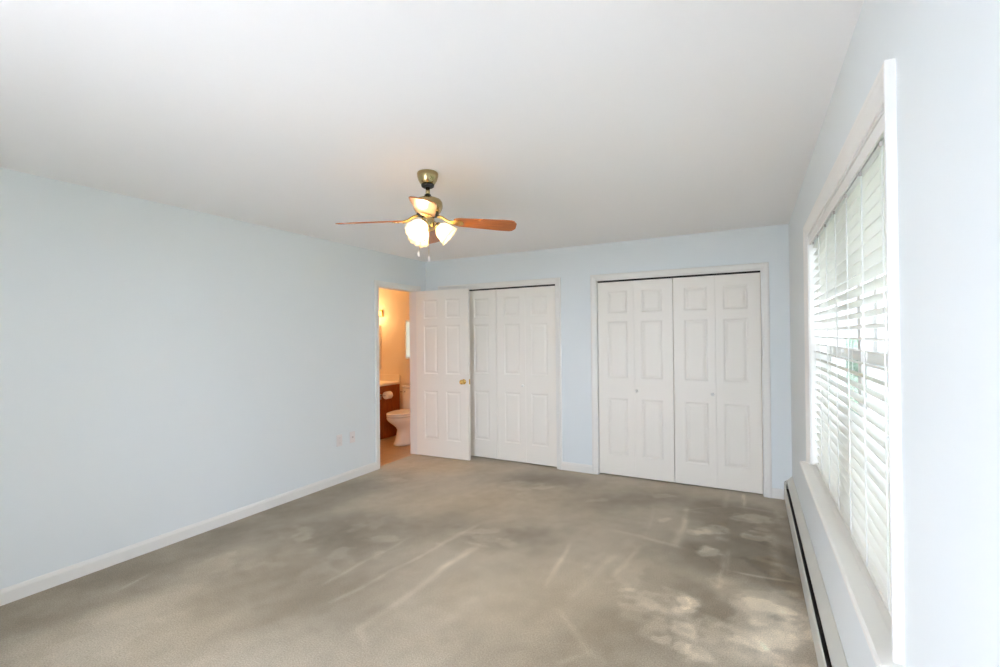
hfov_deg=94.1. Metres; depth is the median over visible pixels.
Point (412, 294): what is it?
trim
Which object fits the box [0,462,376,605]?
baseboard
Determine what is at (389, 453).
floor
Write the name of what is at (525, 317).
door
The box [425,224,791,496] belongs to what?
wall
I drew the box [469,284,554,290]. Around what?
trim
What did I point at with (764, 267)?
trim
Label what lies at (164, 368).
wall
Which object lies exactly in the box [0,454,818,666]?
floor
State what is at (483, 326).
door
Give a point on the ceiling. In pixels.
(572, 123)
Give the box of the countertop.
[379,374,399,385]
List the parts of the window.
sash, sash, sill, sash, sash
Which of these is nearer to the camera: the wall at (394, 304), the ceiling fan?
the ceiling fan
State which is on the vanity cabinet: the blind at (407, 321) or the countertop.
the countertop
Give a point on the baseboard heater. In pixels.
(829, 650)
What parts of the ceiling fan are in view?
fan blade, lamp shade, lamp shade, light bulb, fan blade, fan blade, lamp shade, fan blade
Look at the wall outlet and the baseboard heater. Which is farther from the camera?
the wall outlet
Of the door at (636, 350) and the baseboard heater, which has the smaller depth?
the baseboard heater
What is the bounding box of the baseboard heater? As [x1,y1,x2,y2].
[784,477,848,666]
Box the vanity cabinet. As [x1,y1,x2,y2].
[380,384,399,439]
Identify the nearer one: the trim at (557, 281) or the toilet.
the trim at (557, 281)
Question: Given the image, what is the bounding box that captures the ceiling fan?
[335,169,516,261]
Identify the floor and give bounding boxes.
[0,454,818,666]
[380,435,413,465]
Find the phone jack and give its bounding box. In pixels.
[350,431,354,442]
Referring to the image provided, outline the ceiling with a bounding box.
[0,0,863,261]
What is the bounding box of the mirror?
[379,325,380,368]
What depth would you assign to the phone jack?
4.87 m
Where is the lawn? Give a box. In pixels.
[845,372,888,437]
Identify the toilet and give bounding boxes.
[386,384,409,445]
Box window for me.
[800,58,904,666]
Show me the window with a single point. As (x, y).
(884, 634)
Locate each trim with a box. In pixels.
[374,280,420,469]
[379,287,417,454]
[438,277,562,469]
[469,284,548,289]
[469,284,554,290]
[590,262,771,497]
[597,271,759,282]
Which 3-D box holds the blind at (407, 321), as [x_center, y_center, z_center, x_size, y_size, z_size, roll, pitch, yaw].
[-1.165,0.069,6.918,0.572,0.553,0.021,-1,0,28]
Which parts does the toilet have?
seat, seat lid, bowl, tank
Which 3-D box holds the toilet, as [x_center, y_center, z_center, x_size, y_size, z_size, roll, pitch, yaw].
[-1.320,1.139,6.542,0.531,0.770,0.748,-1,0,28]
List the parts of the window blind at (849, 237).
ladder cord, ladder cord, ladder cord, ladder cord, rail, ladder cord, ladder cord, ladder cord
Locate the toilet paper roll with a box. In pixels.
[383,391,392,398]
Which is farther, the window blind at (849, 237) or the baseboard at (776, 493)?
the baseboard at (776, 493)
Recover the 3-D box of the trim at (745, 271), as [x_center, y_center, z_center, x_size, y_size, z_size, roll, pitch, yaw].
[1.709,-0.557,4.609,1.512,0.014,0.034,-1,0,28]
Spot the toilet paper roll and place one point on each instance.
(389, 394)
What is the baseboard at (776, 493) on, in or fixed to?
attached to the wall at (574, 265)
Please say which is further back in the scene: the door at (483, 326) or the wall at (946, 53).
the door at (483, 326)
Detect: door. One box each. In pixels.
[416,288,470,460]
[469,290,497,458]
[496,286,556,466]
[598,278,674,481]
[673,273,762,493]
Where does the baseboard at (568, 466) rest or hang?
attached to the wall at (574, 265)
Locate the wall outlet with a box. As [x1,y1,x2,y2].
[337,434,341,446]
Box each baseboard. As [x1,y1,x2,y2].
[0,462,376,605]
[562,462,591,473]
[772,488,783,499]
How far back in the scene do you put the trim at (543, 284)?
5.41 m
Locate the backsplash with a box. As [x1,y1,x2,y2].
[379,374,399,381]
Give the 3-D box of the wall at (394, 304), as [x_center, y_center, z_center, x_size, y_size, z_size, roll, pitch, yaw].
[-1.508,0.310,7.141,2.060,2.440,0.100,-1,0,28]
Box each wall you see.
[0,168,425,588]
[379,289,409,409]
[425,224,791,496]
[480,272,762,460]
[789,0,999,666]
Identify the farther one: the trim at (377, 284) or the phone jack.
the trim at (377, 284)
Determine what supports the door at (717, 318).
in the wall at (574, 265)
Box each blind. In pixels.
[406,320,409,356]
[809,113,890,615]
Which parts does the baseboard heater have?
panel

